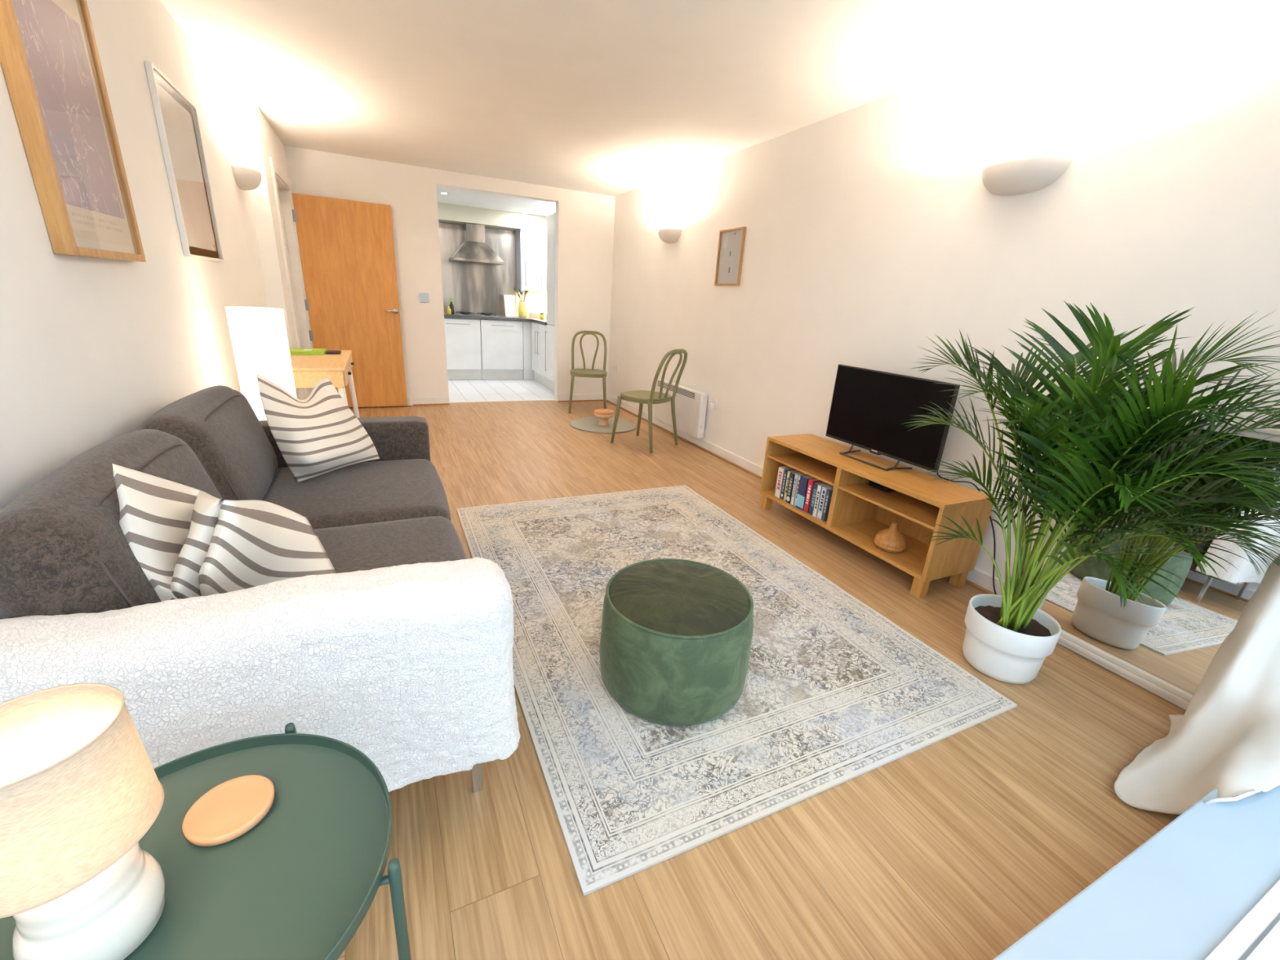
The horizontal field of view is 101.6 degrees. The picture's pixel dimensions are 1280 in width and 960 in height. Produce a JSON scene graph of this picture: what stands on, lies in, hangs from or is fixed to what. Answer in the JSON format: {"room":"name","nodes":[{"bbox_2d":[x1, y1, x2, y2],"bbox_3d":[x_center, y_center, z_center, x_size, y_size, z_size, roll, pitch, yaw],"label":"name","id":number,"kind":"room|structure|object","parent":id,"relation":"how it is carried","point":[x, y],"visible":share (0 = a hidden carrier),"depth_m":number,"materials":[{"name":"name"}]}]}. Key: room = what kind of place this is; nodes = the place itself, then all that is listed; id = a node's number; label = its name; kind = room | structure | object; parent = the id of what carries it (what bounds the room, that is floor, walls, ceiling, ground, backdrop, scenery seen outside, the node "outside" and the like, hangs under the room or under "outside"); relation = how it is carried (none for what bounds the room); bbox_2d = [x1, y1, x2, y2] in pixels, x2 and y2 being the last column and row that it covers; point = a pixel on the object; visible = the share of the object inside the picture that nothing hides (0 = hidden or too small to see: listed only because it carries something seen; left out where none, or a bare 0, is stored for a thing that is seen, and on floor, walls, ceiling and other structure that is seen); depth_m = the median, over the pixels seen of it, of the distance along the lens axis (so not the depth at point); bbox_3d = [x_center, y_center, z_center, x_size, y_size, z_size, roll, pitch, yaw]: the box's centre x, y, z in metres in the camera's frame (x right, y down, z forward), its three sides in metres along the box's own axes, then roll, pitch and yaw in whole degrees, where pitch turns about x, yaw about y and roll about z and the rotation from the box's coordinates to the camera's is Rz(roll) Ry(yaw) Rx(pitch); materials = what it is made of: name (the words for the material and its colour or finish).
{"room":"living room","nodes":[
{"label":"living room","id":0,"kind":"room"},
{"bbox_2d":[0,0,267,510],"bbox_3d":[-1.747,-0.644,1.735,0.100,2.325,4.850,-6,21,-25],"label":"wall","id":1,"kind":"structure","parent":0,"point":[91,348],"depth_m":1.73,"materials":[{"name":"white paint"}]},
{"bbox_2d":[0,0,146,262],"bbox_3d":[-1.560,-0.999,1.431,0.041,0.725,0.490,-6,21,-25],"label":"framed print","id":2,"kind":"object","parent":1,"relation":"attached to","point":[50,60],"visible":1,"depth_m":1.41,"materials":[{"name":"brown wood"}]},
{"bbox_2d":[144,61,224,262],"bbox_3d":[-2.059,-1.388,2.392,0.021,0.700,0.600,-6,21,-25],"label":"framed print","id":3,"kind":"object","parent":1,"relation":"attached to","point":[176,116],"visible":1,"depth_m":2.36,"materials":[{"name":"white plastic"}]},
{"bbox_2d":[231,164,262,190],"bbox_3d":[-2.520,-1.938,3.382,0.125,0.115,0.350,-6,21,-25],"label":"wall light","id":4,"kind":"object","parent":1,"relation":"attached to","point":[246,178],"visible":1,"depth_m":3.29,"materials":[{"name":"white ceramic"}]},
{"bbox_2d":[234,97,304,399],"bbox_3d":[-3.013,-1.623,4.364,0.210,2.325,1.305,-6,21,-25],"label":"wall","id":5,"kind":"structure","parent":0,"point":[260,142],"depth_m":3.74,"materials":[{"name":"white paint"}]},
{"bbox_2d":[268,156,313,399],"bbox_3d":[-3.069,-1.533,4.511,0.238,2.055,0.985,-6,21,-25],"label":"trim","id":6,"kind":"structure","parent":5,"relation":"attached to","point":[282,184],"depth_m":4.68,"materials":[{"name":"white paint"}]},
{"bbox_2d":[291,192,407,407],"bbox_3d":[-2.797,-1.668,5.107,0.816,1.933,0.107,-6,21,-26],"label":"door","id":7,"kind":"structure","parent":5,"relation":"in","point":[346,246],"depth_m":5.06,"materials":[{"name":"brown wood"}]},
{"bbox_2d":[284,146,615,401],"bbox_3d":[-2.436,-1.934,5.381,4.565,2.325,0.120,-6,21,-25],"label":"wall","id":8,"kind":"structure","parent":0,"point":[584,220],"depth_m":5.53,"materials":[{"name":"white paint"}]},
{"bbox_2d":[419,293,429,302],"bbox_3d":[-2.239,-1.891,5.417,0.088,0.086,0.012,-6,21,-25],"label":"light switch","id":9,"kind":"object","parent":8,"relation":"attached to","point":[424,297],"visible":1,"depth_m":5.41,"materials":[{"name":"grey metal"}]},
{"bbox_2d":[448,399,554,403],"bbox_3d":[-1.624,-0.939,6.218,1.249,0.010,0.045,-6,21,-25],"label":"trim","id":10,"kind":"structure","parent":8,"relation":"attached to","point":[537,399],"depth_m":6.22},
{"bbox_2d":[407,393,607,405],"bbox_3d":[-1.829,-0.917,5.988,3.135,0.085,0.014,-6,21,-25],"label":"baseboard","id":11,"kind":"structure","parent":8,"relation":"attached to","point":[411,401],"depth_m":5.82,"materials":[{"name":"white paint"}]},
{"bbox_2d":[440,222,546,317],"bbox_3d":[-2.583,-2.754,7.792,2.780,2.300,0.100,-6,21,-25],"label":"wall","id":12,"kind":"structure","parent":0,"point":[536,301],"depth_m":8.19,"materials":[{"name":"white paint"}]},
{"bbox_2d":[448,222,504,265],"bbox_3d":[-2.312,-3.322,7.342,0.690,0.495,0.485,-6,21,-25],"label":"hood","id":13,"kind":"object","parent":12,"relation":"attached to","point":[474,250],"visible":1,"depth_m":7.26,"materials":[{"name":"silver metal"}]},
{"bbox_2d":[438,222,516,315],"bbox_3d":[-2.446,-3.071,7.669,1.240,1.195,0.014,-6,21,-25],"label":"backsplash","id":14,"kind":"structure","parent":12,"relation":"attached to","point":[475,288],"depth_m":7.71,"materials":[{"name":"silver metal"}]},
{"bbox_2d":[437,202,546,231],"bbox_3d":[-2.423,-3.673,7.258,2.780,0.200,0.360,-6,21,-25],"label":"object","id":15,"kind":"structure","parent":12,"relation":"attached to","point":[447,213],"depth_m":7.25,"materials":[{"name":"white paint"}]},
{"bbox_2d":[515,228,541,291],"bbox_3d":[-1.659,-3.253,7.794,0.307,0.850,0.361,-6,21,-25],"label":"upper cabinet","id":16,"kind":"object","parent":12,"relation":"attached to","point":[528,242],"visible":0.99,"depth_m":7.68,"materials":[{"name":"white wood"}]},
{"bbox_2d":[160,0,1145,216],"bbox_3d":[-1.478,-2.463,3.422,4.730,0.105,8.630,-6,21,-25],"label":"ceiling","id":17,"kind":"structure","parent":0,"point":[614,98],"depth_m":2.69,"materials":[{"name":"white paint"}]},
{"bbox_2d":[337,379,1186,959],"bbox_3d":[-1.616,-0.215,4.181,4.730,0.050,8.650,-6,21,-25],"label":"floor","id":18,"kind":"structure","parent":0,"point":[958,846],"depth_m":1.31,"materials":[{"name":"brown wood"}]},
{"bbox_2d":[0,723,411,959],"bbox_3d":[-0.561,0.729,0.715,0.444,0.532,0.444,-9,23,-32],"label":"tray table","id":19,"kind":"object","parent":18,"relation":"on","point":[300,884],"visible":0.7,"depth_m":0.68,"materials":[{"name":"green metal"}]},
{"bbox_2d":[0,683,164,959],"bbox_3d":[-0.598,0.378,0.544,0.157,0.287,0.157,-6,21,-25],"label":"table lamp","id":20,"kind":"object","parent":19,"relation":"on","point":[80,786],"visible":1,"depth_m":0.53,"materials":[{"name":"beige fabric"}]},
{"bbox_2d":[182,774,274,846],"bbox_3d":[-0.572,0.460,0.730,0.102,0.014,0.102,-6,21,-25],"label":"coaster","id":21,"kind":"object","parent":19,"relation":"on","point":[232,808],"visible":1,"depth_m":0.72,"materials":[{"name":"wood"}]},
{"bbox_2d":[0,385,483,792],"bbox_3d":[-1.085,0.190,1.736,0.899,0.828,1.778,-6,21,-25],"label":"sofa","id":22,"kind":"object","parent":18,"relation":"on","point":[64,548],"visible":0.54,"depth_m":1.53,"materials":[{"name":"grey fabric"}]},
{"bbox_2d":[0,429,222,618],"bbox_3d":[-1.179,0.146,1.229,0.265,0.429,0.748,-6,21,-25],"label":"cushion","id":23,"kind":"object","parent":22,"relation":"on","point":[64,548],"depth_m":0.96,"materials":[{"name":"grey fabric"}]},
{"bbox_2d":[137,385,276,500],"bbox_3d":[-1.494,-0.085,1.854,0.266,0.428,0.733,-6,21,-25],"label":"cushion","id":24,"kind":"object","parent":22,"relation":"on","point":[219,423],"depth_m":1.72,"materials":[{"name":"grey fabric"}]},
{"bbox_2d":[112,463,337,601],"bbox_3d":[-0.897,0.131,1.174,0.357,0.403,0.332,-6,21,-25],"label":"throw pillow","id":25,"kind":"object","parent":22,"relation":"on","point":[187,541],"visible":0.72,"depth_m":1.07,"materials":[{"name":"fabric"}]},
{"bbox_2d":[0,556,519,791],"bbox_3d":[-0.716,0.434,1.045,0.925,0.469,0.222,-6,21,-25],"label":"throw blanket","id":26,"kind":"object","parent":22,"relation":"on","point":[409,667],"visible":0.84,"depth_m":0.98,"materials":[{"name":"white fabric"}]},
{"bbox_2d":[257,373,379,482],"bbox_3d":[-1.277,-0.228,2.079,0.306,0.385,0.407,8,19,14],"label":"throw pillow","id":27,"kind":"object","parent":22,"relation":"on","point":[318,434],"visible":1,"depth_m":1.98,"materials":[{"name":"white fabric"}]},
{"bbox_2d":[262,458,451,528],"bbox_3d":[-1.171,0.106,2.083,0.744,0.198,0.726,-6,21,-25],"label":"seat cushion","id":28,"kind":"object","parent":22,"relation":"on","point":[380,490],"depth_m":1.98,"materials":[{"name":"grey fabric"}]},
{"bbox_2d":[313,515,466,573],"bbox_3d":[-0.863,0.335,1.472,0.744,0.198,0.728,-6,21,-25],"label":"seat cushion","id":29,"kind":"object","parent":22,"relation":"on","point":[364,545],"depth_m":1.62,"materials":[{"name":"grey fabric"}]},
{"bbox_2d":[225,306,296,420],"bbox_3d":[-1.864,-0.307,2.658,0.226,1.080,0.226,4,19,0],"label":"floor lamp","id":30,"kind":"object","parent":18,"relation":"on","point":[259,337],"visible":0.41,"depth_m":2.47,"materials":[{"name":"white paper"}]},
{"bbox_2d":[289,350,359,417],"bbox_3d":[-2.208,-0.456,3.556,0.505,0.741,1.014,-6,21,-25],"label":"desk","id":31,"kind":"object","parent":18,"relation":"on","point":[308,371],"visible":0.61,"depth_m":3.16,"materials":[{"name":"brown wood"}]},
{"bbox_2d":[288,347,326,355],"bbox_3d":[-2.337,-0.894,3.629,0.260,0.023,0.200,-6,21,-25],"label":"folder","id":32,"kind":"object","parent":31,"relation":"on","point":[292,351],"visible":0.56,"depth_m":3.58,"materials":[{"name":"green plastic"}]},
{"bbox_2d":[325,350,341,354],"bbox_3d":[-2.179,-0.909,3.715,0.090,0.014,0.140,-6,21,-25],"label":"phone","id":33,"kind":"object","parent":31,"relation":"on","point":[328,352],"visible":1,"depth_m":3.67,"materials":[{"name":"black plastic"}]},
{"bbox_2d":[444,317,481,379],"bbox_3d":[-2.669,-1.921,7.591,0.610,0.845,0.636,-6,21,-25],"label":"base cabinet","id":34,"kind":"object","parent":18,"relation":"on","point":[463,335],"visible":0.73,"depth_m":7.37,"materials":[{"name":"white wood"}]},
{"bbox_2d":[480,319,523,379],"bbox_3d":[-2.118,-1.974,7.848,0.600,0.845,0.636,-6,21,-25],"label":"base cabinet","id":35,"kind":"object","parent":18,"relation":"on","point":[501,340],"visible":0.97,"depth_m":7.61,"materials":[{"name":"white wood"}]},
{"bbox_2d":[522,320,533,379],"bbox_3d":[-1.604,-2.030,8.108,0.552,0.845,0.600,-6,21,-25],"label":"base cabinet","id":36,"kind":"object","parent":18,"relation":"on","point":[528,374],"visible":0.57,"depth_m":7.76,"materials":[{"name":"white laminate"}]},
{"bbox_2d":[444,312,546,324],"bbox_3d":[-2.257,-2.241,7.225,2.740,0.040,1.455,-6,21,-25],"label":"countertop","id":37,"kind":"structure","parent":36,"relation":"on","point":[544,322],"depth_m":7.38,"materials":[{"name":"grey stone"}]},
{"bbox_2d":[446,306,451,315],"bbox_3d":[-2.646,-2.347,7.228,0.060,0.110,0.059,-6,21,-25],"label":"dish soap bottle","id":38,"kind":"object","parent":37,"relation":"on","point":[448,309],"visible":1,"depth_m":7.21,"materials":[{"name":"yellow plastic"}]},
{"bbox_2d":[448,297,454,314],"bbox_3d":[-2.648,-2.441,7.333,0.068,0.220,0.067,-6,21,-25],"label":"oil bottle","id":39,"kind":"object","parent":37,"relation":"on","point":[451,306],"visible":0.88,"depth_m":7.31,"materials":[{"name":"glass"}]},
{"bbox_2d":[454,311,499,316],"bbox_3d":[-2.381,-2.410,7.574,0.580,0.036,0.500,-6,21,-25],"label":"cooktop","id":40,"kind":"object","parent":37,"relation":"in","point":[467,313],"visible":0.98,"depth_m":7.49,"materials":[{"name":"metal"}]},
{"bbox_2d":[503,294,516,316],"bbox_3d":[-1.956,-2.623,7.865,0.170,0.307,0.065,-9,23,-33],"label":"board","id":41,"kind":"object","parent":37,"relation":"on","point":[509,300],"visible":0.96,"depth_m":7.86,"materials":[{"name":"white plastic"}]},
{"bbox_2d":[506,297,515,313],"bbox_3d":[-1.953,-2.623,7.860,0.120,0.210,0.002,-9,13,-33],"label":"print","id":42,"kind":"object","parent":41,"relation":"attached to","point":[510,302],"depth_m":7.86},
{"bbox_2d":[514,288,528,317],"bbox_3d":[-1.783,-2.689,7.876,0.235,0.441,0.155,-6,21,-25],"label":"vase","id":43,"kind":"object","parent":37,"relation":"on","point":[522,310],"visible":0.91,"depth_m":7.86,"materials":[{"name":"ceramic"}]},
{"bbox_2d":[528,311,540,318],"bbox_3d":[-1.612,-2.524,7.991,0.140,0.075,0.120,-6,21,-25],"label":"tin","id":44,"kind":"object","parent":37,"relation":"on","point":[531,314],"visible":0.94,"depth_m":7.95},
{"bbox_2d":[540,313,544,319],"bbox_3d":[-1.424,-2.382,7.595,0.060,0.085,0.059,-6,21,-25],"label":"spice jar","id":45,"kind":"object","parent":37,"relation":"on","point":[542,316],"visible":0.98,"depth_m":7.57,"materials":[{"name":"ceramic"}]},
{"bbox_2d":[531,321,541,383],"bbox_3d":[-1.286,-1.877,7.718,0.616,0.845,0.410,-6,21,-25],"label":"base cabinet","id":46,"kind":"object","parent":18,"relation":"on","point":[535,326],"visible":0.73,"depth_m":7.60,"materials":[{"name":"white wood"}]},
{"bbox_2d":[537,324,549,388],"bbox_3d":[-1.110,-1.746,7.369,0.616,0.845,0.405,-6,21,-25],"label":"base cabinet","id":47,"kind":"object","parent":18,"relation":"on","point":[542,328],"visible":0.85,"depth_m":7.25,"materials":[{"name":"white wood"}]},
{"bbox_2d":[545,212,555,391],"bbox_3d":[-0.886,-2.231,6.790,0.616,2.160,0.450,-6,21,-25],"label":"tall cabinet","id":48,"kind":"object","parent":18,"relation":"on","point":[550,332],"visible":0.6,"depth_m":6.67,"materials":[{"name":"white wood"}]},
{"bbox_2d":[568,330,607,413],"bbox_3d":[-0.581,-1.224,5.906,0.435,0.869,0.526,1,19,-6],"label":"dining chair","id":49,"kind":"object","parent":18,"relation":"on","point":[593,373],"visible":1,"depth_m":5.97,"materials":[{"name":"green plastic"}]},
{"bbox_2d":[569,417,636,433],"bbox_3d":[-0.377,-0.567,5.339,0.682,0.013,0.682,-6,21,-25],"label":"disc","id":50,"kind":"object","parent":18,"relation":"on","point":[586,424],"visible":0.88,"depth_m":5.26,"materials":[{"name":"beige fabric"}]},
{"bbox_2d":[594,408,613,426],"bbox_3d":[-0.363,-0.631,5.278,0.196,0.149,0.196,-6,21,-25],"label":"stand","id":51,"kind":"object","parent":50,"relation":"on","point":[603,414],"visible":1,"depth_m":5.22,"materials":[{"name":"brown wood"}]},
{"bbox_2d":[610,348,687,453],"bbox_3d":[0.091,-0.731,4.590,0.526,0.869,0.435,16,22,32],"label":"dining chair","id":52,"kind":"object","parent":18,"relation":"on","point":[646,397],"visible":1,"depth_m":4.50,"materials":[{"name":"green plastic"}]},
{"bbox_2d":[456,484,1017,895],"bbox_3d":[0.099,0.466,2.411,1.540,0.009,2.276,-5,21,-25],"label":"area rug","id":53,"kind":"object","parent":18,"relation":"on","point":[835,692],"visible":0.84,"depth_m":1.76,"materials":[{"name":"grey fabric"}]},
{"bbox_2d":[599,558,753,725],"bbox_3d":[0.120,0.509,1.744,0.501,0.343,0.502,-6,21,-25],"label":"pouf","id":54,"kind":"object","parent":53,"relation":"on","point":[677,634],"visible":1,"depth_m":1.56,"materials":[{"name":"green fabric"}]},
{"bbox_2d":[760,433,995,598],"bbox_3d":[1.201,0.124,2.905,0.356,0.469,1.202,-6,21,-25],"label":"tv stand","id":55,"kind":"object","parent":18,"relation":"on","point":[858,510],"visible":0.72,"depth_m":2.68,"materials":[{"name":"brown wood"}]},
{"bbox_2d":[774,466,792,497],"bbox_3d":[0.922,0.011,3.269,0.129,0.190,0.050,-6,21,-25],"label":"book","id":56,"kind":"object","parent":55,"relation":"on","point":[781,469],"visible":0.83,"depth_m":3.24,"materials":[{"name":"paper"}]},
{"bbox_2d":[780,468,796,499],"bbox_3d":[0.941,0.022,3.239,0.129,0.192,0.023,-6,21,-25],"label":"book","id":57,"kind":"object","parent":55,"relation":"on","point":[786,470],"visible":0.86,"depth_m":3.21,"materials":[{"name":"paper"}]},
{"bbox_2d":[783,470,799,500],"bbox_3d":[0.956,0.033,3.219,0.129,0.186,0.029,-6,21,-25],"label":"book","id":58,"kind":"object","parent":55,"relation":"on","point":[788,472],"visible":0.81,"depth_m":3.19,"materials":[{"name":"paper"}]},
{"bbox_2d":[785,471,804,503],"bbox_3d":[0.964,0.043,3.186,0.129,0.188,0.038,-6,21,-25],"label":"book","id":59,"kind":"object","parent":55,"relation":"on","point":[791,480],"visible":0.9,"depth_m":3.15,"materials":[{"name":"paper"}]},
{"bbox_2d":[790,473,805,505],"bbox_3d":[0.982,0.052,3.159,0.129,0.190,0.026,-6,21,-25],"label":"book","id":60,"kind":"object","parent":55,"relation":"on","point":[796,477],"visible":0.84,"depth_m":3.13,"materials":[{"name":"paper"}]},
{"bbox_2d":[793,474,807,506],"bbox_3d":[0.996,0.060,3.139,0.129,0.190,0.023,-6,21,-25],"label":"book","id":61,"kind":"object","parent":55,"relation":"on","point":[799,476],"visible":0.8,"depth_m":3.11,"materials":[{"name":"paper"}]},
{"bbox_2d":[767,452,837,485],"bbox_3d":[1.079,-0.076,3.120,0.340,0.014,0.566,-6,21,-25],"label":"shelf","id":62,"kind":"object","parent":55,"relation":"attached to","point":[824,472],"depth_m":3.13,"materials":[{"name":"brown wood"}]},
{"bbox_2d":[795,475,814,510],"bbox_3d":[1.008,0.072,3.098,0.129,0.196,0.062,-6,21,-25],"label":"book","id":63,"kind":"object","parent":55,"relation":"on","point":[803,482],"visible":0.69,"depth_m":3.07,"materials":[{"name":"paper"}]},
{"bbox_2d":[795,493,804,508],"bbox_3d":[0.947,0.125,3.087,0.001,0.075,0.062,-6,21,-25],"label":"picture","id":64,"kind":"object","parent":63,"relation":"attached to","point":[800,501],"depth_m":3.08},
{"bbox_2d":[803,478,822,512],"bbox_3d":[1.033,0.088,3.057,0.129,0.196,0.038,-6,21,-25],"label":"book","id":65,"kind":"object","parent":55,"relation":"on","point":[811,482],"visible":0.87,"depth_m":3.02,"materials":[{"name":"paper"}]},
{"bbox_2d":[808,481,827,515],"bbox_3d":[1.054,0.105,3.026,0.129,0.186,0.041,-6,21,-25],"label":"book","id":66,"kind":"object","parent":55,"relation":"on","point":[815,484],"visible":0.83,"depth_m":3.00,"materials":[{"name":"paper"}]},
{"bbox_2d":[812,484,831,517],"bbox_3d":[1.062,0.116,2.991,0.129,0.188,0.029,-6,21,-25],"label":"book","id":67,"kind":"object","parent":55,"relation":"on","point":[820,486],"visible":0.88,"depth_m":2.96,"materials":[{"name":"paper"}]},
{"bbox_2d":[816,484,833,519],"bbox_3d":[1.080,0.125,2.965,0.129,0.190,0.035,-6,21,-25],"label":"book","id":68,"kind":"object","parent":55,"relation":"on","point":[823,496],"visible":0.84,"depth_m":2.93,"materials":[{"name":"paper"}]},
{"bbox_2d":[822,488,832,520],"bbox_3d":[1.095,0.137,2.943,0.129,0.184,0.020,-6,21,-25],"label":"book","id":69,"kind":"object","parent":55,"relation":"on","point":[829,491],"visible":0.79,"depth_m":2.91,"materials":[{"name":"paper"}]},
{"bbox_2d":[868,480,896,492],"bbox_3d":[1.310,0.021,2.788,0.110,0.045,0.120,-6,21,-25],"label":"media box","id":70,"kind":"object","parent":55,"relation":"on","point":[871,483],"visible":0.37,"depth_m":2.75,"materials":[{"name":"black plastic"}]},
{"bbox_2d":[838,482,939,529],"bbox_3d":[1.333,0.113,2.615,0.340,0.014,0.566,-6,21,-25],"label":"shelf","id":71,"kind":"object","parent":55,"relation":"attached to","point":[926,514],"depth_m":2.59,"materials":[{"name":"brown wood"}]},
{"bbox_2d":[873,521,906,552],"bbox_3d":[1.267,0.279,2.627,0.151,0.139,0.151,-6,21,-25],"label":"vase","id":72,"kind":"object","parent":55,"relation":"on","point":[891,540],"visible":1,"depth_m":2.59,"materials":[{"name":"brown wood"}]},
{"bbox_2d":[825,364,959,471],"bbox_3d":[1.288,-0.329,2.781,0.176,0.476,0.732,-6,21,-25],"label":"television","id":73,"kind":"object","parent":55,"relation":"on","point":[868,407],"visible":0.94,"depth_m":2.72,"materials":[{"name":"black plastic"}]},
{"bbox_2d":[936,472,996,594],"bbox_3d":[1.604,0.225,2.480,0.075,0.600,0.546,-4,20,-22],"label":"power cable","id":74,"kind":"object","parent":55,"relation":"hanging from","point":[940,477],"visible":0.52,"depth_m":2.45,"materials":[{"name":"black plastic"}]},
{"bbox_2d":[900,300,1279,684],"bbox_3d":[1.397,0.073,1.799,0.685,1.303,1.175,-9,22,-32],"label":"potted palm","id":75,"kind":"object","parent":18,"relation":"on","point":[1008,638],"visible":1,"depth_m":1.61,"materials":[{"name":"plant"}]},
{"bbox_2d":[962,594,1061,684],"bbox_3d":[1.357,0.595,1.940,0.281,0.223,0.281,-6,21,-25],"label":"pot","id":76,"kind":"object","parent":75,"relation":"attached to","point":[1005,646],"depth_m":1.87,"materials":[{"name":"white ceramic"}]},
{"bbox_2d":[1038,407,1279,710],"bbox_3d":[1.866,0.262,1.837,0.127,0.983,0.700,-6,21,-25],"label":"floor mirror","id":77,"kind":"object","parent":18,"relation":"on","point":[1166,647],"visible":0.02,"depth_m":1.83,"materials":[{"name":"white mirror"}]},
{"bbox_2d":[607,0,1279,581],"bbox_3d":[1.016,-1.140,3.696,0.100,2.325,6.425,-6,21,-25],"label":"wall","id":78,"kind":"structure","parent":0,"point":[874,228],"depth_m":2.42,"materials":[{"name":"white paint"}]},
{"bbox_2d":[613,364,617,373],"bbox_3d":[-0.300,-1.353,6.327,0.012,0.086,0.146,-6,21,-25],"label":"wall socket","id":79,"kind":"object","parent":78,"relation":"attached to","point":[615,366],"visible":1,"depth_m":6.32,"materials":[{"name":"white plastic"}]},
{"bbox_2d":[657,227,681,243],"bbox_3d":[0.244,-2.264,4.844,0.125,0.115,0.350,-6,21,-25],"label":"wall light","id":80,"kind":"object","parent":78,"relation":"attached to","point":[668,235],"visible":1,"depth_m":4.76,"materials":[{"name":"white ceramic"}]},
{"bbox_2d":[654,378,707,438],"bbox_3d":[0.378,-0.689,4.929,0.087,0.400,0.868,-6,21,-25],"label":"heater","id":81,"kind":"object","parent":78,"relation":"attached to","point":[691,404],"visible":0.88,"depth_m":4.76,"materials":[{"name":"white plastic"}]},
{"bbox_2d":[702,402,714,434],"bbox_3d":[0.588,-0.518,4.561,0.029,0.324,0.125,-6,21,-25],"label":"plug","id":82,"kind":"object","parent":78,"relation":"attached to","point":[711,406],"visible":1,"depth_m":4.49,"materials":[{"name":"white plastic"}]},
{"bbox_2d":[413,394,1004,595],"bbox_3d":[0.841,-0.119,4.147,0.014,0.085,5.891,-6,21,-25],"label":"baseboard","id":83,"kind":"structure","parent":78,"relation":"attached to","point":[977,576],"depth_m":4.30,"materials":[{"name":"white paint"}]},
{"bbox_2d":[707,397,716,409],"bbox_3d":[0.622,-0.659,4.501,0.012,0.086,0.120,-6,21,-25],"label":"wall socket","id":84,"kind":"object","parent":78,"relation":"attached to","point":[710,400],"visible":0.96,"depth_m":4.48,"materials":[{"name":"white plastic"}]},
{"bbox_2d":[714,226,746,285],"bbox_3d":[0.702,-1.745,4.095,0.021,0.412,0.330,-6,21,-25],"label":"framed notice","id":85,"kind":"object","parent":78,"relation":"attached to","point":[731,247],"visible":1,"depth_m":4.09,"materials":[{"name":"brown wood"}]},
{"bbox_2d":[981,154,1073,195],"bbox_3d":[1.578,-1.277,2.202,0.125,0.115,0.350,-6,21,-25],"label":"wall light","id":86,"kind":"object","parent":78,"relation":"attached to","point":[1028,174],"visible":1,"depth_m":2.15,"materials":[{"name":"white ceramic"}]},
{"bbox_3d":[0.736,-0.038,0.422,3.365,2.325,0.360,-6,21,-25],"label":"wall window","id":87,"kind":"structure","parent":0,"visible":0},
{"bbox_2d":[992,785,1279,959],"bbox_3d":[0.775,-0.094,0.446,3.265,2.080,0.323,-6,21,-25],"label":"window","id":88,"kind":"structure","parent":87,"relation":"attached to","point":[1256,936],"depth_m":1.00,"materials":[{"name":"white plastic"}]},
{"bbox_2d":[1114,553,1279,814],"bbox_3d":[1.705,-0.185,1.154,0.838,2.225,0.334,-6,21,-25],"label":"curtain","id":89,"kind":"object","parent":87,"relation":"hanging from","point":[1227,737],"visible":0.98,"depth_m":1.43,"materials":[{"name":"beige fabric"}]},
{"bbox_3d":[-0.781,-2.508,7.403,0.100,2.300,2.255,-6,21,-25],"label":"wall","id":90,"kind":"structure","parent":0,"visible":0},
{"bbox_2d":[541,229,546,293],"bbox_3d":[-1.177,-3.148,7.566,0.355,0.842,1.225,-6,21,-25],"label":"upper cabinet","id":91,"kind":"object","parent":90,"relation":"attached to","point":[544,233],"visible":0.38,"depth_m":7.61,"materials":[{"name":"white"}]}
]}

